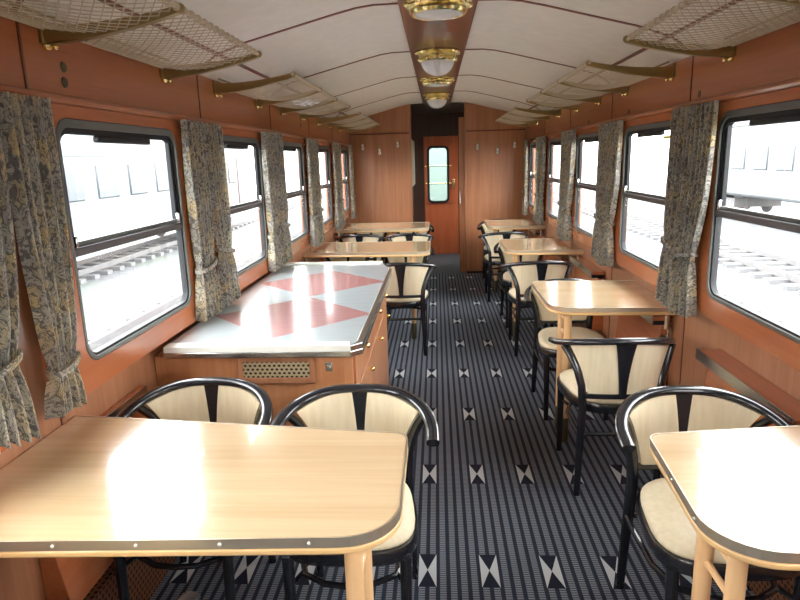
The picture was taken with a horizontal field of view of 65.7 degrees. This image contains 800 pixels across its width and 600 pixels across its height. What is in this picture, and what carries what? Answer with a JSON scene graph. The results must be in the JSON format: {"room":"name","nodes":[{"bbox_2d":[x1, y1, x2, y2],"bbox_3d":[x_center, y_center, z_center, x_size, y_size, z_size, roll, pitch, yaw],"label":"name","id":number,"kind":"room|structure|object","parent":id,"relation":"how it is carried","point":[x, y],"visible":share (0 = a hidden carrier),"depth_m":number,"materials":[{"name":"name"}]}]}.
{"room":"train carriage","nodes":[
{"label":"train carriage","id":0,"kind":"room"},
{"bbox_2d":[0,124,350,599],"bbox_3d":[-1.051,0.014,2.463,0.050,2.040,12.270,-1,13,4],"label":"wall","id":1,"kind":"structure","parent":0,"point":[20,578],"depth_m":1.82,"materials":[{"name":"brown wood"}]},
{"bbox_2d":[0,6,24,87],"bbox_3d":[-1.099,-0.538,1.066,0.042,0.209,1.304,-1,13,4],"label":"trim","id":2,"kind":"structure","parent":1,"relation":"attached to","point":[11,71],"depth_m":1.66,"materials":[{"name":"brown wood"}]},
{"bbox_2d":[0,129,40,453],"bbox_3d":[-0.989,-0.054,1.507,0.078,0.890,0.256,0,13,7],"label":"curtain","id":3,"kind":"object","parent":1,"relation":"hanging from","point":[18,418],"visible":1,"depth_m":1.55,"materials":[{"name":"fabric"}]},
{"bbox_2d":[0,92,87,419],"bbox_3d":[-0.979,-0.109,1.740,0.078,0.888,0.207,-2,13,-1],"label":"curtain","id":4,"kind":"object","parent":1,"relation":"hanging from","point":[27,128],"visible":1,"depth_m":1.71,"materials":[{"name":"fabric"}]},
{"bbox_2d":[17,12,199,117],"bbox_3d":[-1.025,-0.830,2.341,0.042,0.209,1.304,-1,13,4],"label":"wall panel","id":5,"kind":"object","parent":1,"relation":"attached to","point":[93,73],"depth_m":2.12,"materials":[{"name":"brown wood"}]},
{"bbox_2d":[42,103,195,393],"bbox_3d":[-1.007,-0.227,2.324,0.059,0.920,1.120,-1,13,4],"label":"wall panel","id":6,"kind":"object","parent":1,"relation":"attached to","point":[94,373],"depth_m":2.24,"materials":[{"name":"orange wood"}]},
{"bbox_2d":[55,118,191,359],"bbox_3d":[-0.994,-0.259,2.316,0.037,0.763,0.868,-1,13,4],"label":"window","id":7,"kind":"structure","parent":1,"relation":"in","point":[102,132],"depth_m":2.27,"materials":[{"name":"grey metal"}]},
{"bbox_2d":[0,0,261,82],"bbox_3d":[-0.845,-0.716,1.488,0.440,0.114,2.240,-1,13,4],"label":"luggage rack","id":8,"kind":"object","parent":1,"relation":"attached to","point":[50,36],"visible":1,"depth_m":1.82,"materials":[{"name":"gold metal"}]},
{"bbox_2d":[0,84,351,145],"bbox_3d":[-1.012,-0.704,2.312,0.068,0.034,12.100,-1,13,4],"label":"trim","id":9,"kind":"structure","parent":1,"relation":"attached to","point":[55,98],"depth_m":2.23,"materials":[{"name":"brown wood"}]},
{"bbox_2d":[180,119,222,321],"bbox_3d":[-0.913,-0.360,2.867,0.078,0.902,0.260,-1,13,1],"label":"curtain","id":10,"kind":"object","parent":1,"relation":"hanging from","point":[208,303],"visible":1,"depth_m":2.82,"materials":[{"name":"fabric"}]},
{"bbox_2d":[203,123,240,307],"bbox_3d":[-0.897,-0.421,3.137,0.078,0.902,0.278,-1,13,1],"label":"curtain","id":11,"kind":"object","parent":1,"relation":"hanging from","point":[228,279],"visible":0.98,"depth_m":3.10,"materials":[{"name":"fabric"}]},
{"bbox_2d":[198,75,270,129],"bbox_3d":[-0.951,-1.122,3.615,0.042,0.209,1.304,-1,13,4],"label":"trim","id":12,"kind":"structure","parent":1,"relation":"attached to","point":[234,108],"depth_m":3.45,"materials":[{"name":"brown wood"}]},
{"bbox_2d":[214,127,268,290],"bbox_3d":[-0.934,-0.518,3.594,0.059,0.920,1.120,-1,13,4],"label":"trim","id":13,"kind":"structure","parent":1,"relation":"attached to","point":[245,279],"depth_m":3.72,"materials":[{"name":"orange wood"}]},
{"bbox_2d":[223,135,267,275],"bbox_3d":[-0.920,-0.550,3.586,0.037,0.763,0.868,-1,13,4],"label":"window","id":14,"kind":"structure","parent":1,"relation":"in","point":[230,142],"depth_m":3.89,"materials":[{"name":"grey metal"}]},
{"bbox_2d":[261,132,283,271],"bbox_3d":[-0.841,-0.643,4.093,0.078,0.897,0.259,-1,13,1],"label":"curtain","id":15,"kind":"object","parent":1,"relation":"hanging from","point":[275,256],"visible":1,"depth_m":4.05,"materials":[{"name":"fabric"}]},
{"bbox_2d":[212,71,350,120],"bbox_3d":[-0.689,-1.333,4.184,0.440,0.114,2.120,-1,13,4],"label":"luggage rack","id":16,"kind":"object","parent":1,"relation":"attached to","point":[283,99],"visible":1,"depth_m":3.73,"materials":[{"name":"gold metal"}]},
{"bbox_2d":[273,133,292,264],"bbox_3d":[-0.826,-0.705,4.362,0.078,0.896,0.282,-1,13,4],"label":"curtain","id":17,"kind":"object","parent":1,"relation":"hanging from","point":[285,236],"visible":0.92,"depth_m":4.33,"materials":[{"name":"fabric"}]},
{"bbox_2d":[270,105,308,135],"bbox_3d":[-0.877,-1.414,4.890,0.042,0.209,1.304,-1,13,4],"label":"trim","id":18,"kind":"structure","parent":1,"relation":"attached to","point":[290,122],"depth_m":4.79,"materials":[{"name":"brown wood"}]},
{"bbox_2d":[279,136,309,254],"bbox_3d":[-0.860,-0.809,4.864,0.059,0.920,1.120,-1,13,4],"label":"trim","id":19,"kind":"structure","parent":1,"relation":"attached to","point":[303,242],"depth_m":5.23,"materials":[{"name":"orange wood"}]},
{"bbox_2d":[283,142,307,243],"bbox_3d":[-0.847,-0.841,4.856,0.037,0.763,0.868,-1,13,4],"label":"window","id":20,"kind":"structure","parent":1,"relation":"in","point":[288,146],"depth_m":5.19,"materials":[{"name":"grey metal"}]},
{"bbox_2d":[305,138,319,246],"bbox_3d":[-0.764,-0.926,5.415,0.078,0.936,0.260,-1,13,4],"label":"curtain","id":21,"kind":"object","parent":1,"relation":"hanging from","point":[314,230],"visible":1,"depth_m":5.37,"materials":[{"name":"fabric"}]},
{"bbox_2d":[304,141,333,232],"bbox_3d":[-0.786,-1.100,6.134,0.059,0.920,1.120,-1,13,4],"label":"trim","id":22,"kind":"structure","parent":1,"relation":"attached to","point":[329,225],"depth_m":6.50,"materials":[{"name":"orange wood"}]},
{"bbox_2d":[313,139,324,245],"bbox_3d":[-0.748,-0.982,5.684,0.078,0.946,0.276,0,13,6],"label":"curtain","id":23,"kind":"object","parent":1,"relation":"hanging from","point":[320,209],"visible":0.87,"depth_m":5.65,"materials":[{"name":"fabric"}]},
{"bbox_2d":[308,117,331,139],"bbox_3d":[-0.803,-1.706,6.165,0.042,0.209,1.304,-1,13,4],"label":"trim","id":24,"kind":"structure","parent":1,"relation":"attached to","point":[322,131],"depth_m":6.01,"materials":[{"name":"brown wood"}]},
{"bbox_2d":[318,145,331,224],"bbox_3d":[-0.773,-1.132,6.126,0.037,0.763,0.868,-1,13,4],"label":"window","id":25,"kind":"structure","parent":1,"relation":"in","point":[322,149],"depth_m":6.48,"materials":[{"name":"grey metal"}]},
{"bbox_2d":[331,142,341,229],"bbox_3d":[-0.688,-1.224,6.720,0.082,0.937,0.262,-1,13,4],"label":"curtain","id":26,"kind":"object","parent":1,"relation":"hanging from","point":[336,188],"visible":1,"depth_m":6.67,"materials":[{"name":"fabric"}]},
{"bbox_2d":[337,143,345,228],"bbox_3d":[-0.673,-1.281,6.988,0.078,0.946,0.275,0,13,6],"label":"curtain","id":27,"kind":"object","parent":1,"relation":"hanging from","point":[342,208],"visible":0.73,"depth_m":6.96,"materials":[{"name":"fabric"}]},
{"bbox_2d":[317,112,379,133],"bbox_3d":[-0.530,-1.959,6.914,0.440,0.114,2.050,-1,13,4],"label":"luggage rack","id":28,"kind":"object","parent":1,"relation":"attached to","point":[351,123],"visible":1,"depth_m":6.51,"materials":[{"name":"beige fabric"}]},
{"bbox_2d":[348,145,355,218],"bbox_3d":[-0.614,-1.518,7.981,0.078,0.928,0.270,0,13,6],"label":"curtain","id":29,"kind":"object","parent":1,"relation":"hanging from","point":[351,172],"visible":1,"depth_m":7.92,"materials":[{"name":"fabric"}]},
{"bbox_2d":[0,0,799,117],"bbox_3d":[0.138,-1.102,2.185,2.330,0.328,12.160,-1,13,4],"label":"ceiling","id":30,"kind":"structure","parent":0,"point":[521,28],"depth_m":3.29,"materials":[{"name":"white paint"}]},
{"bbox_2d":[205,2,397,62],"bbox_3d":[-0.494,-1.223,2.913,0.987,0.283,0.021,-1,13,4],"label":"trim","id":31,"kind":"structure","parent":30,"relation":"attached to","point":[381,4],"depth_m":2.89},
{"bbox_2d":[399,0,475,103],"bbox_3d":[0.133,-1.197,2.133,0.344,0.017,12.100,-1,13,4],"label":"trim","id":32,"kind":"structure","parent":30,"relation":"attached to","point":[421,34],"depth_m":3.58,"materials":[{"name":"brown wood"}]},
{"bbox_2d":[414,47,459,75],"bbox_3d":[0.247,-1.552,4.069,0.298,0.156,0.300,-1,13,4],"label":"ceiling lamp","id":33,"kind":"object","parent":32,"relation":"attached to","point":[435,61],"visible":1,"depth_m":3.98,"materials":[{"name":"gold metal"}]},
{"bbox_2d":[423,92,450,107],"bbox_3d":[0.401,-2.160,6.726,0.298,0.156,0.300,-1,13,4],"label":"ceiling lamp","id":34,"kind":"object","parent":32,"relation":"attached to","point":[434,99],"visible":1,"depth_m":6.64,"materials":[{"name":"gold metal"}]},
{"bbox_2d":[419,76,454,86],"bbox_3d":[0.326,-1.908,5.432,0.305,0.070,0.307,-1,13,4],"label":"ceiling lamp","id":35,"kind":"object","parent":32,"relation":"attached to","point":[430,81],"visible":1,"depth_m":5.33,"materials":[{"name":"gold metal"}]},
{"bbox_2d":[403,0,472,20],"bbox_3d":[0.171,-1.297,2.765,0.305,0.070,0.307,-1,13,4],"label":"ceiling lamp","id":36,"kind":"object","parent":32,"relation":"attached to","point":[429,10],"visible":1,"depth_m":2.70,"materials":[{"name":"gold metal"}]},
{"bbox_2d":[478,0,682,43],"bbox_3d":[0.850,-1.243,2.831,0.987,0.283,0.021,-1,13,4],"label":"trim","id":37,"kind":"structure","parent":30,"relation":"attached to","point":[525,1],"depth_m":2.81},
{"bbox_2d":[529,0,742,108],"bbox_3d":[1.186,-1.038,2.108,0.022,0.010,12.100,-1,13,4],"label":"trim","id":38,"kind":"structure","parent":30,"relation":"attached to","point":[724,7],"depth_m":2.80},
{"bbox_2d":[410,102,463,113],"bbox_3d":[0.529,-2.784,8.950,2.460,0.050,1.800,-1,13,4],"label":"ceiling","id":39,"kind":"structure","parent":0,"point":[452,107],"depth_m":8.92,"materials":[{"name":"brown wood"}]},
{"bbox_2d":[347,102,528,270],"bbox_3d":[0.508,-1.460,8.293,2.388,2.241,0.050,-1,13,4],"label":"wall","id":40,"kind":"structure","parent":0,"point":[494,182],"depth_m":8.21,"materials":[{"name":"brown wood"}]},
{"bbox_2d":[98,0,346,115],"bbox_3d":[-0.910,-1.006,2.237,0.022,0.010,12.100,-1,13,4],"label":"trim","id":41,"kind":"structure","parent":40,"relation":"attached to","point":[107,1],"depth_m":2.60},
{"bbox_2d":[459,117,464,271],"bbox_3d":[0.830,-1.385,8.320,0.067,2.054,0.095,-1,13,4],"label":"door","id":42,"kind":"structure","parent":40,"relation":"in","point":[461,119],"depth_m":8.32,"materials":[{"name":"brown wood"}]},
{"bbox_2d":[464,103,466,272],"bbox_3d":[0.873,-1.462,8.271,0.024,2.235,0.072,-1,13,4],"label":"trim","id":43,"kind":"structure","parent":40,"relation":"attached to","point":[465,208],"depth_m":8.24,"materials":[{"name":"brown wood"}]},
{"bbox_2d":[411,112,464,253],"bbox_3d":[0.611,-1.863,10.055,2.450,2.360,0.070,-1,13,4],"label":"wall","id":44,"kind":"structure","parent":0,"point":[426,124],"depth_m":9.85,"materials":[{"name":"brown wood"}]},
{"bbox_2d":[423,136,458,253],"bbox_3d":[0.673,-1.687,10.052,0.564,1.885,0.097,-1,13,4],"label":"door","id":45,"kind":"structure","parent":44,"relation":"in","point":[444,218],"depth_m":10.09,"materials":[{"name":"red wood"}]},
{"bbox_2d":[150,253,754,599],"bbox_3d":[0.250,0.809,3.541,2.530,0.060,13.960,-1,13,4],"label":"floor","id":46,"kind":"structure","parent":0,"point":[500,517],"depth_m":2.96,"materials":[{"name":"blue carpet"}]},
{"bbox_2d":[39,385,177,599],"bbox_3d":[-0.980,0.760,2.158,0.104,0.714,0.950,-1,13,4],"label":"radiator cover","id":47,"kind":"object","parent":46,"relation":"on","point":[64,578],"visible":0.17,"depth_m":1.97,"materials":[{"name":"orange wood"}]},
{"bbox_2d":[83,556,177,599],"bbox_3d":[-0.968,0.981,2.208,0.092,0.260,0.950,-1,13,4],"label":"grille","id":48,"kind":"object","parent":47,"relation":"attached to","point":[143,580],"depth_m":2.16,"materials":[{"name":"orange metal"}]},
{"bbox_2d":[113,377,275,599],"bbox_3d":[-0.712,0.722,2.182,0.566,0.767,0.537,-1,13,4],"label":"dining chair","id":49,"kind":"object","parent":46,"relation":"on","point":[201,399],"visible":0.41,"depth_m":2.30,"materials":[{"name":"beige leather"}]},
{"bbox_2d":[0,415,407,599],"bbox_3d":[-0.515,0.817,1.716,1.084,0.776,0.682,-1,13,4],"label":"dining table","id":50,"kind":"object","parent":46,"relation":"on","point":[95,486],"visible":1,"depth_m":1.51,"materials":[{"name":"brown wood"}]},
{"bbox_2d":[154,261,391,426],"bbox_3d":[-0.515,0.361,3.568,0.866,0.840,2.055,-1,13,4],"label":"cabinet","id":51,"kind":"object","parent":46,"relation":"on","point":[303,328],"depth_m":2.73,"materials":[{"name":"brown wood"}]},
{"bbox_2d":[243,362,309,377],"bbox_3d":[-0.504,0.284,2.531,0.279,0.070,0.006,-1,13,4],"label":"vent grille","id":52,"kind":"object","parent":51,"relation":"attached to","point":[250,369],"depth_m":2.53,"materials":[{"name":"gold metal"}]},
{"bbox_2d":[171,263,388,349],"bbox_3d":[-0.502,-0.029,3.478,0.798,0.020,2.035,-1,13,4],"label":"countertop","id":53,"kind":"structure","parent":51,"relation":"on","point":[327,302],"depth_m":3.12,"materials":[{"name":"white laminate"}]},
{"bbox_2d":[270,383,439,599],"bbox_3d":[-0.147,0.731,2.069,0.566,0.767,0.537,-1,13,4],"label":"dining chair","id":54,"kind":"object","parent":46,"relation":"on","point":[358,406],"visible":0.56,"depth_m":2.16,"materials":[{"name":"beige leather"}]},
{"bbox_2d":[338,234,385,260],"bbox_3d":[-0.419,-0.394,7.052,0.532,0.767,0.537,-1,13,4],"label":"dining chair","id":55,"kind":"object","parent":46,"relation":"on","point":[356,237],"visible":0.36,"depth_m":6.75,"materials":[{"name":"beige leather"}]},
{"bbox_2d":[303,241,430,338],"bbox_3d":[-0.269,-0.106,5.743,1.110,0.776,0.747,-1,13,4],"label":"dining table","id":56,"kind":"object","parent":46,"relation":"on","point":[412,249],"visible":0.85,"depth_m":5.46,"materials":[{"name":"brown wood"}]},
{"bbox_2d":[335,222,428,234],"bbox_3d":[-0.180,-0.513,7.524,1.080,0.776,0.708,-1,13,4],"label":"dining table","id":57,"kind":"object","parent":46,"relation":"on","point":[418,227],"visible":0.7,"depth_m":7.22,"materials":[{"name":"brown wood"}]},
{"bbox_2d":[383,247,434,329],"bbox_3d":[0.051,-0.149,5.915,0.566,0.767,0.537,-1,13,4],"label":"dining chair","id":58,"kind":"object","parent":46,"relation":"on","point":[422,258],"visible":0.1,"depth_m":6.06,"materials":[{"name":"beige wood"}]},
{"bbox_2d":[383,262,436,355],"bbox_3d":[0.026,0.028,5.140,0.566,0.767,0.537,-1,13,4],"label":"dining chair","id":59,"kind":"object","parent":46,"relation":"on","point":[406,289],"visible":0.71,"depth_m":4.89,"materials":[{"name":"beige fabric"}]},
{"bbox_2d":[387,233,433,301],"bbox_3d":[0.125,-0.402,7.019,0.532,0.767,0.537,-1,13,4],"label":"dining chair","id":60,"kind":"object","parent":46,"relation":"on","point":[404,236],"visible":0.3,"depth_m":6.72,"materials":[{"name":"beige fabric"}]},
{"bbox_2d":[478,232,529,301],"bbox_3d":[1.155,-0.404,6.897,0.566,0.767,0.537,-1,13,4],"label":"dining chair","id":61,"kind":"object","parent":46,"relation":"on","point":[490,240],"visible":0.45,"depth_m":6.67,"materials":[{"name":"black wood"}]},
{"bbox_2d":[484,219,544,292],"bbox_3d":[1.350,-0.536,7.428,0.630,0.776,0.752,-1,13,4],"label":"dining table","id":62,"kind":"object","parent":46,"relation":"on","point":[521,224],"visible":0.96,"depth_m":7.18,"materials":[{"name":"brown wood"}]},
{"bbox_2d":[494,238,546,327],"bbox_3d":[1.170,-0.172,5.875,0.566,0.767,0.537,-1,13,4],"label":"dining chair","id":63,"kind":"object","parent":46,"relation":"on","point":[506,280],"visible":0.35,"depth_m":6.00,"materials":[{"name":"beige wood"}]},
{"bbox_2d":[501,261,572,356],"bbox_3d":[1.104,0.021,5.035,0.566,0.767,0.537,-1,13,4],"label":"dining chair","id":64,"kind":"object","parent":46,"relation":"on","point":[522,274],"visible":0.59,"depth_m":4.79,"materials":[{"name":"black wood"}]},
{"bbox_2d":[499,238,583,336],"bbox_3d":[1.244,-0.121,5.618,0.630,0.776,0.770,-1,13,4],"label":"dining table","id":65,"kind":"object","parent":46,"relation":"on","point":[543,246],"visible":0.81,"depth_m":5.37,"materials":[{"name":"brown wood"}]},
{"bbox_2d":[524,278,607,420],"bbox_3d":[1.053,0.290,3.856,0.566,0.767,0.537,-1,13,4],"label":"dining chair","id":66,"kind":"object","parent":46,"relation":"on","point":[541,345],"visible":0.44,"depth_m":3.90,"materials":[{"name":"wood"}]},
{"bbox_2d":[569,256,605,337],"bbox_3d":[1.468,0.058,4.932,0.105,0.714,0.990,-1,13,4],"label":"radiator cover","id":67,"kind":"object","parent":46,"relation":"on","point":[585,269],"visible":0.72,"depth_m":4.70,"materials":[{"name":"orange wood"}]},
{"bbox_2d":[532,280,676,442],"bbox_3d":[1.127,0.337,3.615,0.632,0.776,0.754,-1,13,4],"label":"dining table","id":68,"kind":"object","parent":46,"relation":"on","point":[567,299],"visible":0.88,"depth_m":3.40,"materials":[{"name":"brown wood"}]},
{"bbox_2d":[548,335,675,495],"bbox_3d":[1.006,0.484,3.009,0.566,0.767,0.537,-1,13,4],"label":"dining chair","id":69,"kind":"object","parent":46,"relation":"on","point":[604,372],"visible":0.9,"depth_m":2.76,"materials":[{"name":"wood"}]},
{"bbox_2d":[615,315,671,385],"bbox_3d":[1.394,0.349,3.662,0.105,0.714,0.990,-1,13,4],"label":"radiator cover","id":70,"kind":"object","parent":46,"relation":"on","point":[628,326],"visible":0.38,"depth_m":3.52,"materials":[{"name":"orange wood"}]},
{"bbox_2d":[614,385,799,599],"bbox_3d":[0.963,0.723,1.962,0.566,0.767,0.537,-1,13,4],"label":"dining chair","id":71,"kind":"object","parent":46,"relation":"on","point":[667,530],"visible":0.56,"depth_m":2.04,"materials":[{"name":"black paint"}]},
{"bbox_2d":[649,425,799,599],"bbox_3d":[0.992,0.803,1.584,0.667,0.776,0.622,-1,13,4],"label":"dining table","id":72,"kind":"object","parent":46,"relation":"on","point":[738,489],"visible":1,"depth_m":1.46,"materials":[{"name":"brown wood"}]},
{"bbox_2d":[695,349,799,599],"bbox_3d":[1.321,0.640,2.392,0.105,0.714,0.990,-1,13,4],"label":"radiator cover","id":73,"kind":"object","parent":46,"relation":"on","point":[724,371],"visible":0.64,"depth_m":2.27,"materials":[{"name":"orange wood"}]},
{"bbox_2d":[747,578,793,599],"bbox_3d":[1.321,0.861,2.443,0.092,0.260,0.990,-1,13,4],"label":"grille","id":74,"kind":"object","parent":73,"relation":"attached to","point":[757,587],"depth_m":2.09,"materials":[{"name":"orange metal"}]},
{"bbox_2d":[528,140,799,401],"bbox_3d":[1.385,-0.022,2.314,0.050,2.040,12.270,-1,13,4],"label":"wall","id":75,"kind":"structure","parent":0,"point":[700,331],"depth_m":2.94,"materials":[{"name":"brown wood"}]},
{"bbox_2d":[522,139,528,214],"bbox_3d":[1.579,-1.544,7.816,0.078,0.928,0.271,-2,13,1],"label":"curtain","id":76,"kind":"object","parent":75,"relation":"hanging from","point":[525,164],"visible":1,"depth_m":7.77,"materials":[{"name":"fabric"}]},
{"bbox_2d":[495,107,560,127],"bbox_3d":[1.354,-1.987,6.798,0.440,0.114,2.050,-1,13,4],"label":"luggage rack","id":77,"kind":"object","parent":75,"relation":"attached to","point":[516,117],"visible":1,"depth_m":6.38,"materials":[{"name":"gold metal"}]},
{"bbox_2d":[533,137,539,224],"bbox_3d":[1.526,-1.317,6.872,0.078,0.947,0.279,-1,13,1],"label":"curtain","id":78,"kind":"object","parent":75,"relation":"hanging from","point":[537,152],"visible":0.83,"depth_m":6.85,"materials":[{"name":"fabric"}]},
{"bbox_2d":[528,137,547,220],"bbox_3d":[1.612,-1.426,7.261,0.059,0.920,1.120,-1,13,4],"label":"trim","id":79,"kind":"structure","parent":75,"relation":"attached to","point":[530,209],"depth_m":7.19,"materials":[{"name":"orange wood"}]},
{"bbox_2d":[536,136,545,223],"bbox_3d":[1.509,-1.267,6.628,0.078,0.937,0.289,0,13,6],"label":"curtain","id":80,"kind":"object","parent":75,"relation":"hanging from","point":[542,161],"visible":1,"depth_m":6.58,"materials":[{"name":"fabric"}]},
{"bbox_2d":[547,138,560,219],"bbox_3d":[1.523,-1.166,5.984,0.037,0.763,0.868,-1,13,4],"label":"window","id":81,"kind":"structure","parent":75,"relation":"in","point":[553,142],"depth_m":6.33,"materials":[{"name":"grey metal"}]},
{"bbox_2d":[545,109,569,133],"bbox_3d":[1.541,-1.741,6.021,0.042,0.209,1.304,-1,13,4],"label":"trim","id":82,"kind":"structure","parent":75,"relation":"attached to","point":[562,123],"depth_m":5.88,"materials":[{"name":"brown wood"}]},
{"bbox_2d":[546,134,572,228],"bbox_3d":[1.538,-1.135,5.991,0.059,0.920,1.120,-1,13,4],"label":"trim","id":83,"kind":"structure","parent":75,"relation":"attached to","point":[551,221],"depth_m":6.37,"materials":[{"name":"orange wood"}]},
{"bbox_2d":[556,131,566,240],"bbox_3d":[1.447,-1.007,5.508,0.078,0.945,0.280,-1,13,4],"label":"curtain","id":84,"kind":"object","parent":75,"relation":"hanging from","point":[560,202],"visible":0.73,"depth_m":5.48,"materials":[{"name":"fabric"}]},
{"bbox_2d":[562,130,575,240],"bbox_3d":[1.430,-0.955,5.267,0.078,0.937,0.287,0,13,6],"label":"curtain","id":85,"kind":"object","parent":75,"relation":"hanging from","point":[571,134],"visible":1,"depth_m":5.24,"materials":[{"name":"fabric"}]},
{"bbox_2d":[574,132,598,237],"bbox_3d":[1.450,-0.875,4.714,0.037,0.763,0.868,-1,13,4],"label":"window","id":86,"kind":"structure","parent":75,"relation":"in","point":[590,137],"depth_m":5.05,"materials":[{"name":"grey metal"}]},
{"bbox_2d":[570,93,611,127],"bbox_3d":[1.466,-1.449,4.746,0.042,0.209,1.304,-1,13,4],"label":"trim","id":87,"kind":"structure","parent":75,"relation":"attached to","point":[594,113],"depth_m":4.63,"materials":[{"name":"brown wood"}]},
{"bbox_2d":[572,126,615,248],"bbox_3d":[1.464,-0.844,4.721,0.059,0.920,1.120,-1,13,4],"label":"trim","id":88,"kind":"structure","parent":75,"relation":"attached to","point":[577,235],"depth_m":4.99,"materials":[{"name":"orange wood"}]},
{"bbox_2d":[591,122,608,265],"bbox_3d":[1.373,-0.714,4.229,0.078,0.944,0.275,-1,13,1],"label":"curtain","id":89,"kind":"object","parent":75,"relation":"hanging from","point":[603,128],"visible":0.89,"depth_m":4.21,"materials":[{"name":"fabric"}]},
{"bbox_2d":[526,60,675,111],"bbox_3d":[1.196,-1.362,4.068,0.440,0.114,2.120,-1,13,4],"label":"luggage rack","id":90,"kind":"object","parent":75,"relation":"attached to","point":[595,90],"visible":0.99,"depth_m":3.64,"materials":[{"name":"gold metal"}]},
{"bbox_2d":[600,120,622,266],"bbox_3d":[1.356,-0.662,3.987,0.078,0.937,0.286,0,13,6],"label":"curtain","id":91,"kind":"object","parent":75,"relation":"hanging from","point":[615,136],"visible":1,"depth_m":3.97,"materials":[{"name":"fabric"}]},
{"bbox_2d":[614,112,671,286],"bbox_3d":[1.391,-0.553,3.451,0.059,0.920,1.120,-1,13,4],"label":"trim","id":92,"kind":"structure","parent":75,"relation":"attached to","point":[646,273],"depth_m":3.68,"materials":[{"name":"orange wood"}]},
{"bbox_2d":[619,120,670,270],"bbox_3d":[1.376,-0.584,3.444,0.037,0.763,0.868,-1,13,4],"label":"window","id":93,"kind":"structure","parent":75,"relation":"in","point":[658,128],"depth_m":3.68,"materials":[{"name":"grey metal"}]},
{"bbox_2d":[612,56,691,118],"bbox_3d":[1.393,-1.157,3.471,0.042,0.209,1.304,-1,13,4],"label":"trim","id":94,"kind":"structure","parent":75,"relation":"attached to","point":[652,93],"depth_m":3.29,"materials":[{"name":"brown wood"}]},
{"bbox_2d":[524,77,799,140],"bbox_3d":[1.306,-0.738,2.170,0.068,0.034,12.100,-1,13,4],"label":"trim","id":95,"kind":"structure","parent":75,"relation":"attached to","point":[792,83],"depth_m":2.58,"materials":[{"name":"brown wood"}]},
{"bbox_2d":[655,105,692,313],"bbox_3d":[1.298,-0.420,2.944,0.078,0.944,0.280,-1,13,4],"label":"curtain","id":96,"kind":"object","parent":75,"relation":"hanging from","point":[680,128],"visible":0.95,"depth_m":2.91,"materials":[{"name":"fabric"}]},
{"bbox_2d":[671,100,718,317],"bbox_3d":[1.287,-0.368,2.701,0.078,0.937,0.289,-2,13,1],"label":"curtain","id":97,"kind":"object","parent":75,"relation":"hanging from","point":[704,118],"visible":1,"depth_m":2.69,"materials":[{"name":"fabric"}]},
{"bbox_2d":[691,22,799,100],"bbox_3d":[1.319,-0.865,2.196,0.042,0.209,1.304,-1,13,4],"label":"wall panel","id":98,"kind":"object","parent":75,"relation":"attached to","point":[773,57],"depth_m":2.29,"materials":[{"name":"brown wood"}]},
{"bbox_2d":[696,87,799,370],"bbox_3d":[1.317,-0.262,2.181,0.059,0.920,1.120,-1,13,4],"label":"wall panel","id":99,"kind":"object","parent":75,"relation":"attached to","point":[783,348],"depth_m":2.38,"materials":[{"name":"orange wood"}]},
{"bbox_2d":[706,99,799,343],"bbox_3d":[1.302,-0.293,2.174,0.037,0.763,0.868,-1,13,4],"label":"window","id":100,"kind":"structure","parent":75,"relation":"in","point":[788,111],"depth_m":2.38,"materials":[{"name":"grey metal"}]},
{"label":"outside","id":101,"kind":"structure","parent":0,"visible":0},
{"bbox_2d":[76,181,799,337],"bbox_3d":[1.088,-1.172,17.650,120.000,0.200,85.000,-1,13,4],"label":"ground","id":102,"kind":"structure","parent":101,"point":[108,300],"depth_m":16.05,"materials":[{"name":"white snow"}]},
{"bbox_2d":[77,193,325,284],"bbox_3d":[-8.440,-0.678,15.748,1.800,0.220,70.000,-1,13,4],"label":"railway track","id":103,"kind":"object","parent":102,"relation":"on","point":[90,268],"visible":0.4,"depth_m":18.95,"materials":[{"name":"metal"}]},
{"bbox_2d":[60,134,247,240],"bbox_3d":[-8.318,-3.182,18.352,2.660,3.500,17.000,-1,13,4],"label":"coach","id":104,"kind":"object","parent":103,"relation":"on","point":[111,187],"visible":0.27,"depth_m":15.86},
{"bbox_2d":[88,215,326,350],"bbox_3d":[-3.650,-0.750,15.453,1.800,0.220,70.000,-1,13,4],"label":"railway track","id":105,"kind":"object","parent":102,"relation":"on","point":[96,341],"visible":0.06,"depth_m":10.80,"materials":[{"name":"metal"}]},
{"bbox_2d":[553,191,799,295],"bbox_3d":[8.526,-0.933,14.704,1.800,0.220,70.000,-1,13,4],"label":"railway track","id":106,"kind":"object","parent":102,"relation":"on","point":[773,268],"visible":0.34,"depth_m":15.00,"materials":[{"name":"metal"}]},
{"bbox_2d":[632,190,799,217],"bbox_3d":[13.516,-1.008,14.397,1.800,0.220,70.000,-1,13,4],"label":"railway track","id":107,"kind":"object","parent":102,"relation":"on","point":[632,190],"visible":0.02,"depth_m":25.09,"materials":[{"name":"metal"}]},
{"bbox_2d":[726,121,799,211],"bbox_3d":[13.836,-4.292,20.408,2.660,3.500,18.000,-1,13,4],"label":"coach","id":108,"kind":"object","parent":107,"relation":"on","point":[764,163],"visible":0.7,"depth_m":21.57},
{"bbox_3d":[1.244,-0.573,0.922,0.042,0.209,1.304,-1,13,4],"label":"trim","id":109,"kind":"structure","parent":0,"visible":0},
{"bbox_2d":[623,0,799,61],"bbox_3d":[1.039,-0.744,1.372,0.440,0.114,2.240,-1,13,4],"label":"luggage rack","id":110,"kind":"object","parent":109,"relation":"attached to","point":[726,50],"visible":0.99,"depth_m":2.09,"materials":[{"name":"beige fabric"}]},
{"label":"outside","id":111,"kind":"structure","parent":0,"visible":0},
{"bbox_2d":[429,148,446,200],"bbox_3d":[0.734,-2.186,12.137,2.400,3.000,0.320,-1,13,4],"label":"window","id":112,"kind":"structure","parent":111,"point":[437,156],"depth_m":11.92,"materials":[{"name":"clear glass"}]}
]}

